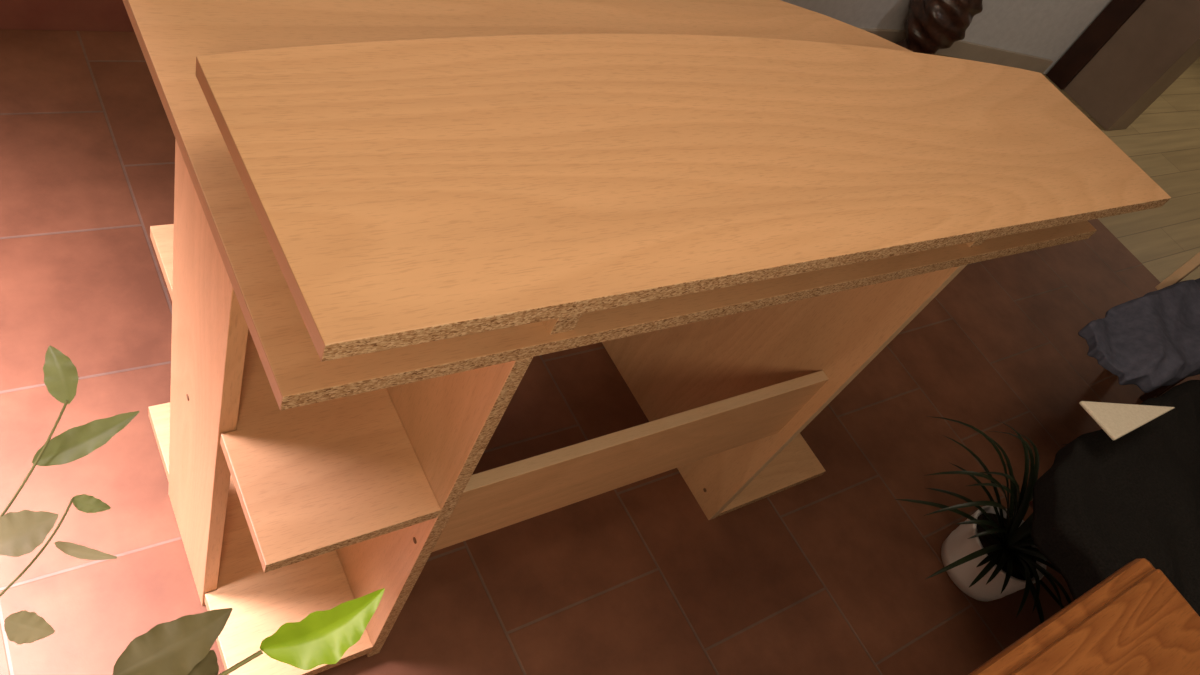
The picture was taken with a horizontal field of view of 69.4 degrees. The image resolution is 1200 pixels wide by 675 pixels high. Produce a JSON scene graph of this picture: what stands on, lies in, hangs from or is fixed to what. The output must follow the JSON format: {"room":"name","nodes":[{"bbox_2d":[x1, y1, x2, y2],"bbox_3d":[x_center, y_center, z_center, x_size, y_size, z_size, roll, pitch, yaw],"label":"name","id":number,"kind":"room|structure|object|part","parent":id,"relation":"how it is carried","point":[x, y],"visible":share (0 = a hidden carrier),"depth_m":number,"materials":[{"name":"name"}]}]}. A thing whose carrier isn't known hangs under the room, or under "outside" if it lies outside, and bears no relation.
{"room":"home office","nodes":[
{"label":"home office","id":0,"kind":"room"},
{"bbox_2d":[0,29,1199,674],"bbox_3d":[1.274,0.064,2.455,9.200,0.050,5.200,-12,59,-34],"label":"floor","id":1,"kind":"structure","parent":0,"point":[827,573],"depth_m":1.60,"materials":[{"name":"tile"}]},
{"bbox_2d":[123,0,1170,674],"bbox_3d":[0.009,-0.080,1.294,1.189,0.854,0.645,-12,59,-34],"label":"desk","id":2,"kind":"object","parent":1,"relation":"on","point":[385,211],"visible":0.98,"depth_m":0.87,"materials":[{"name":"brown wood"}]},
{"bbox_3d":[-0.462,0.082,1.001,0.018,0.732,0.185,-12,59,-34],"label":"post","id":3,"kind":"part","parent":2,"relation":"part of","materials":[{"name":"brown wood"}]},
{"bbox_2d":[150,224,440,572],"bbox_3d":[-0.352,0.032,0.980,0.184,0.018,0.449,-12,59,-34],"label":"shelf","id":4,"kind":"object","parent":2,"relation":"attached to","point":[315,479],"depth_m":0.91,"materials":[{"name":"brown wood"}]},
{"bbox_3d":[-0.301,0.066,1.097,0.018,0.732,0.449,-12,59,-34],"label":"divider panel","id":5,"kind":"part","parent":2,"relation":"part of","materials":[{"name":"brown wood"}]},
{"bbox_3d":[0.057,0.162,1.208,0.652,0.157,0.018,-12,59,-34],"label":"modesty panel","id":6,"kind":"part","parent":2,"relation":"part of","materials":[{"name":"brown wood"}]},
{"bbox_2d":[195,34,1170,361],"bbox_3d":[0.226,-0.211,0.926,1.168,0.018,0.333,-12,59,-34],"label":"shelf","id":7,"kind":"object","parent":2,"relation":"attached to","point":[402,193],"depth_m":0.75,"materials":[{"name":"brown wood"}]},
{"bbox_3d":[0.235,-0.060,1.478,0.018,0.732,0.469,-12,59,-34],"label":"panel","id":8,"kind":"part","parent":2,"relation":"part of","materials":[{"name":"brown wood"}]},
{"bbox_2d":[895,0,982,53],"bbox_3d":[1.248,-1.182,3.133,0.240,0.480,0.235,-12,59,-34],"label":"vase","id":9,"kind":"object","parent":1,"relation":"on","point":[930,26],"visible":0.78,"depth_m":3.09,"materials":[{"name":"brown ceramic"}]},
{"bbox_2d":[895,416,1071,623],"bbox_3d":[0.789,0.383,1.706,0.491,0.274,0.489,9,49,-21],"label":"potted plant","id":10,"kind":"object","parent":1,"relation":"on","point":[993,554],"visible":0.92,"depth_m":1.70,"materials":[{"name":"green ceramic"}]},
{"bbox_3d":[0.687,0.354,1.681,0.276,0.056,0.011,19,46,-12],"label":"blade","id":11,"kind":"part","parent":10,"relation":"part of","materials":[{"name":"green plant"}]},
{"bbox_3d":[0.725,0.346,1.703,0.207,0.060,0.011,28,45,-3],"label":"blade","id":12,"kind":"part","parent":10,"relation":"part of","materials":[{"name":"green plant"}]},
{"bbox_3d":[0.697,0.415,1.625,0.290,0.068,0.011,-9,57,-33],"label":"blade","id":13,"kind":"part","parent":10,"relation":"part of","materials":[{"name":"green plant"}]},
{"bbox_3d":[0.708,0.351,1.625,0.253,0.152,0.111,-12,59,-34],"label":"blade","id":14,"kind":"part","parent":10,"relation":"part of","materials":[{"name":"green plant"}]},
{"bbox_3d":[0.744,0.266,1.715,0.076,0.154,0.272,-12,59,-34],"label":"blade","id":15,"kind":"part","parent":10,"relation":"part of","materials":[{"name":"green plant"}]},
{"bbox_3d":[0.719,0.318,1.659,0.250,0.153,0.011,23,46,-7],"label":"blade","id":16,"kind":"part","parent":10,"relation":"part of","materials":[{"name":"green plant"}]},
{"bbox_3d":[0.765,0.296,1.753,0.014,0.078,0.235,-12,59,-34],"label":"blade","id":17,"kind":"part","parent":10,"relation":"part of","materials":[{"name":"green plant"}]},
{"bbox_3d":[0.764,0.326,1.744,0.011,0.055,0.184,-21,64,-38],"label":"blade","id":18,"kind":"part","parent":10,"relation":"part of","materials":[{"name":"green plant"}]},
{"bbox_3d":[0.747,0.378,1.685,0.148,0.064,0.011,14,48,-16],"label":"blade","id":19,"kind":"part","parent":10,"relation":"part of","materials":[{"name":"green plant"}]},
{"bbox_3d":[0.747,0.439,1.666,0.173,0.017,0.011,-23,66,-39],"label":"blade","id":20,"kind":"part","parent":10,"relation":"part of","materials":[{"name":"green plant"}]},
{"bbox_3d":[0.754,0.388,1.669,0.143,0.080,0.011,3,51,-25],"label":"blade","id":21,"kind":"part","parent":10,"relation":"part of","materials":[{"name":"green plant"}]},
{"bbox_3d":[0.766,0.335,1.689,0.147,0.123,0.011,33,45,2],"label":"blade","id":22,"kind":"part","parent":10,"relation":"part of","materials":[{"name":"green plant"}]},
{"bbox_3d":[0.762,0.425,1.686,0.117,0.016,0.011,-16,61,-36],"label":"blade","id":23,"kind":"part","parent":10,"relation":"part of","materials":[{"name":"green plant"}]},
{"bbox_3d":[0.766,0.436,1.669,0.011,0.029,0.141,46,47,14],"label":"blade","id":24,"kind":"part","parent":10,"relation":"part of","materials":[{"name":"green plant"}]},
{"bbox_3d":[0.776,0.323,1.698,0.146,0.133,0.011,42,46,11],"label":"blade","id":25,"kind":"part","parent":10,"relation":"part of","materials":[{"name":"green plant"}]},
{"bbox_3d":[0.804,0.290,1.765,0.011,0.098,0.230,5,51,-24],"label":"blade","id":26,"kind":"part","parent":10,"relation":"part of","materials":[{"name":"green plant"}]},
{"bbox_3d":[0.781,0.446,1.670,0.011,0.027,0.131,36,45,5],"label":"blade","id":27,"kind":"part","parent":10,"relation":"part of","materials":[{"name":"green plant"}]},
{"bbox_3d":[0.841,0.334,1.785,0.011,0.044,0.190,25,45,-6],"label":"blade","id":28,"kind":"part","parent":10,"relation":"part of","materials":[{"name":"green plant"}]},
{"bbox_3d":[0.806,0.281,1.727,0.046,0.164,0.199,-12,59,-34],"label":"blade","id":29,"kind":"part","parent":10,"relation":"part of","materials":[{"name":"green plant"}]},
{"bbox_3d":[0.835,0.278,1.774,0.011,0.122,0.255,15,47,-15],"label":"blade","id":30,"kind":"part","parent":10,"relation":"part of","materials":[{"name":"green plant"}]},
{"bbox_3d":[0.785,0.454,1.636,0.011,0.068,0.186,32,45,1],"label":"blade","id":31,"kind":"part","parent":10,"relation":"part of","materials":[{"name":"green plant"}]},
{"bbox_3d":[0.906,0.356,1.749,0.188,0.115,0.027,-12,59,-34],"label":"blade","id":32,"kind":"part","parent":10,"relation":"part of","materials":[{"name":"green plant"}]},
{"bbox_3d":[0.885,0.385,1.757,0.149,0.052,0.012,-12,59,-34],"label":"blade","id":33,"kind":"part","parent":10,"relation":"part of","materials":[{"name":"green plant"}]},
{"bbox_3d":[0.885,0.417,1.739,0.133,0.039,0.011,11,48,-19],"label":"blade","id":34,"kind":"part","parent":10,"relation":"part of","materials":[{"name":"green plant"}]},
{"bbox_3d":[0.807,0.455,1.650,0.011,0.062,0.155,22,46,-8],"label":"blade","id":35,"kind":"part","parent":10,"relation":"part of","materials":[{"name":"green plant"}]},
{"bbox_3d":[0.848,0.290,1.765,0.145,0.129,0.186,-12,59,-34],"label":"blade","id":36,"kind":"part","parent":10,"relation":"part of","materials":[{"name":"green plant"}]},
{"bbox_3d":[0.880,0.402,1.765,0.147,0.018,0.023,-12,59,-34],"label":"blade","id":37,"kind":"part","parent":10,"relation":"part of","materials":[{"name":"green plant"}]},
{"bbox_3d":[0.862,0.321,1.776,0.167,0.087,0.138,-12,59,-34],"label":"blade","id":38,"kind":"part","parent":10,"relation":"part of","materials":[{"name":"green plant"}]},
{"bbox_3d":[0.818,0.480,1.660,0.011,0.026,0.178,12,48,-17],"label":"blade","id":39,"kind":"part","parent":10,"relation":"part of","materials":[{"name":"green plant"}]},
{"bbox_3d":[0.809,0.492,1.638,0.134,0.036,0.193,-12,59,-34],"label":"blade","id":40,"kind":"part","parent":10,"relation":"part of","materials":[{"name":"green plant"}]},
{"bbox_3d":[0.917,0.464,1.698,0.122,0.064,0.198,-12,59,-34],"label":"blade","id":41,"kind":"part","parent":10,"relation":"part of","materials":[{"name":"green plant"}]},
{"bbox_3d":[0.862,0.458,1.664,0.011,0.079,0.158,-11,58,-33],"label":"blade","id":42,"kind":"part","parent":10,"relation":"part of","materials":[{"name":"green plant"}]},
{"bbox_3d":[0.916,0.445,1.737,0.206,0.032,0.011,21,46,-10],"label":"blade","id":43,"kind":"part","parent":10,"relation":"part of","materials":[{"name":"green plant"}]},
{"bbox_3d":[0.908,0.301,1.760,0.227,0.166,0.115,-12,59,-34],"label":"blade","id":44,"kind":"part","parent":10,"relation":"part of","materials":[{"name":"green plant"}]},
{"bbox_3d":[0.847,0.464,1.676,0.027,0.045,0.145,-12,59,-34],"label":"blade","id":45,"kind":"part","parent":10,"relation":"part of","materials":[{"name":"green plant"}]},
{"bbox_3d":[0.871,0.500,1.682,0.025,0.010,0.217,-12,59,-34],"label":"blade","id":46,"kind":"part","parent":10,"relation":"part of","materials":[{"name":"green plant"}]},
{"bbox_3d":[0.884,0.463,1.702,0.077,0.036,0.160,-12,59,-34],"label":"blade","id":47,"kind":"part","parent":10,"relation":"part of","materials":[{"name":"green plant"}]},
{"bbox_3d":[0.842,0.482,1.634,0.085,0.079,0.206,-12,59,-34],"label":"blade","id":48,"kind":"part","parent":10,"relation":"part of","materials":[{"name":"green plant"}]},
{"bbox_2d":[968,558,1199,674],"bbox_3d":[0.472,0.980,0.696,0.600,0.751,1.261,-12,59,-34],"label":"wooden table","id":49,"kind":"object","parent":1,"relation":"on","point":[1135,621],"visible":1,"depth_m":0.78,"materials":[{"name":"orange wood"}]},
{"bbox_2d":[1140,252,1199,401],"bbox_3d":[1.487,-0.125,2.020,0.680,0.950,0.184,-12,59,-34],"label":"wooden chair","id":50,"kind":"object","parent":1,"relation":"on","point":[1193,263],"visible":0.16,"depth_m":2.03,"materials":[{"name":"brown wood"}]},
{"bbox_2d":[1078,278,1199,392],"bbox_3d":[1.326,-0.037,1.919,0.828,0.066,0.203,-12,59,-34],"label":"clothes","id":51,"kind":"object","parent":50,"relation":"on","point":[1151,341],"visible":1,"depth_m":1.77,"materials":[{"name":"grey fabric"}]},
{"bbox_3d":[1.612,0.059,2.325,0.024,0.385,0.023,-12,59,-34],"label":"leg","id":52,"kind":"part","parent":50,"relation":"part of","materials":[{"name":"brown wood"}]},
{"bbox_3d":[1.676,0.045,2.370,0.024,0.385,0.023,-12,59,-34],"label":"leg","id":53,"kind":"part","parent":50,"relation":"part of","materials":[{"name":"brown wood"}]},
{"bbox_3d":[1.437,-0.285,1.863,0.024,0.570,0.022,-12,59,-34],"label":"post","id":54,"kind":"part","parent":50,"relation":"part of","materials":[{"name":"brown wood"}]},
{"bbox_3d":[1.187,0.523,1.729,0.920,0.360,0.590,-12,59,-34],"label":"bench","id":55,"kind":"object","parent":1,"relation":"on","visible":0},
{"bbox_2d":[1031,380,1199,615],"bbox_3d":[1.181,0.399,1.514,0.947,0.086,0.695,-12,59,-34],"label":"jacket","id":56,"kind":"object","parent":55,"relation":"on","point":[1104,504],"visible":0.76,"depth_m":1.43,"materials":[{"name":"black fabric"}]},
{"bbox_2d":[1079,401,1174,439],"bbox_3d":[0.911,0.120,1.504,0.210,0.031,0.082,-12,59,-34],"label":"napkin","id":57,"kind":"object","parent":56,"relation":"on","point":[1117,420],"visible":1,"depth_m":1.48,"materials":[{"name":"fabric"}]},
{"bbox_3d":[-0.605,0.599,0.664,0.240,0.480,0.240,-12,59,-34],"label":"stool","id":58,"kind":"object","parent":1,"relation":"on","visible":0},
{"bbox_2d":[0,346,384,674],"bbox_3d":[-0.366,0.289,0.480,0.274,0.328,0.470,31,45,0],"label":"plant","id":59,"kind":"object","parent":58,"relation":"on","point":[182,645],"visible":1,"depth_m":0.49,"materials":[{"name":"green plant"}]},
{"bbox_3d":[-0.411,0.203,0.483,0.015,0.157,0.348,24,45,-6],"label":"stem","id":60,"kind":"part","parent":59,"relation":"part of","materials":[{"name":"plant"}]},
{"bbox_3d":[-0.355,0.160,0.495,0.012,0.022,0.165,27,45,-4],"label":"stem","id":61,"kind":"part","parent":59,"relation":"part of","materials":[{"name":"plant"}]},
{"bbox_3d":[-0.330,0.279,0.444,0.316,0.179,0.007,-24,66,-39],"label":"stem","id":62,"kind":"part","parent":59,"relation":"part of","materials":[{"name":"plant"}]},
{"bbox_2d":[781,0,1111,73],"bbox_3d":[-0.095,-1.520,1.240,6.180,2.600,0.300,-12,59,-34],"label":"wall","id":63,"kind":"structure","parent":0,"point":[1047,29],"depth_m":3.49,"materials":[{"name":"white paint"}]},
{"bbox_2d":[0,0,133,31],"bbox_3d":[-1.124,-0.661,1.758,4.800,0.080,0.012,-12,59,-34],"label":"baseboard","id":64,"kind":"structure","parent":63,"relation":"attached to","point":[63,15],"depth_m":1.78,"materials":[{"name":"tile"}]},
{"bbox_2d":[860,28,1052,73],"bbox_3d":[1.365,-1.155,3.459,1.313,0.070,0.080,-5,55,-30],"label":"baseboard","id":65,"kind":"structure","parent":63,"relation":"attached to","point":[960,49],"depth_m":3.58,"materials":[{"name":"beige wood"}]},
{"bbox_2d":[941,506,1045,600],"bbox_3d":[0.793,0.445,1.764,0.168,0.120,0.168,-12,59,-34],"label":"pot","id":66,"kind":"object","parent":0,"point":[957,545],"depth_m":1.72,"materials":[{"name":"white ceramic"}]},
{"bbox_3d":[2.270,-2.371,3.176,0.120,2.600,1.740,-12,59,-34],"label":"wall","id":67,"kind":"structure","parent":0,"visible":0},
{"bbox_2d":[1046,0,1144,89],"bbox_3d":[2.390,-1.770,3.041,0.050,2.150,0.100,-12,59,-34],"label":"trim","id":68,"kind":"structure","parent":67,"relation":"attached to","point":[1110,20],"depth_m":3.63,"materials":[{"name":"brown wood"}]},
{"bbox_2d":[1064,0,1199,130],"bbox_3d":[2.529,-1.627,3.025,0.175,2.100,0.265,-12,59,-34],"label":"door","id":69,"kind":"structure","parent":67,"relation":"attached to","point":[1160,40],"depth_m":3.53,"materials":[{"name":"brown wood"}]}
]}

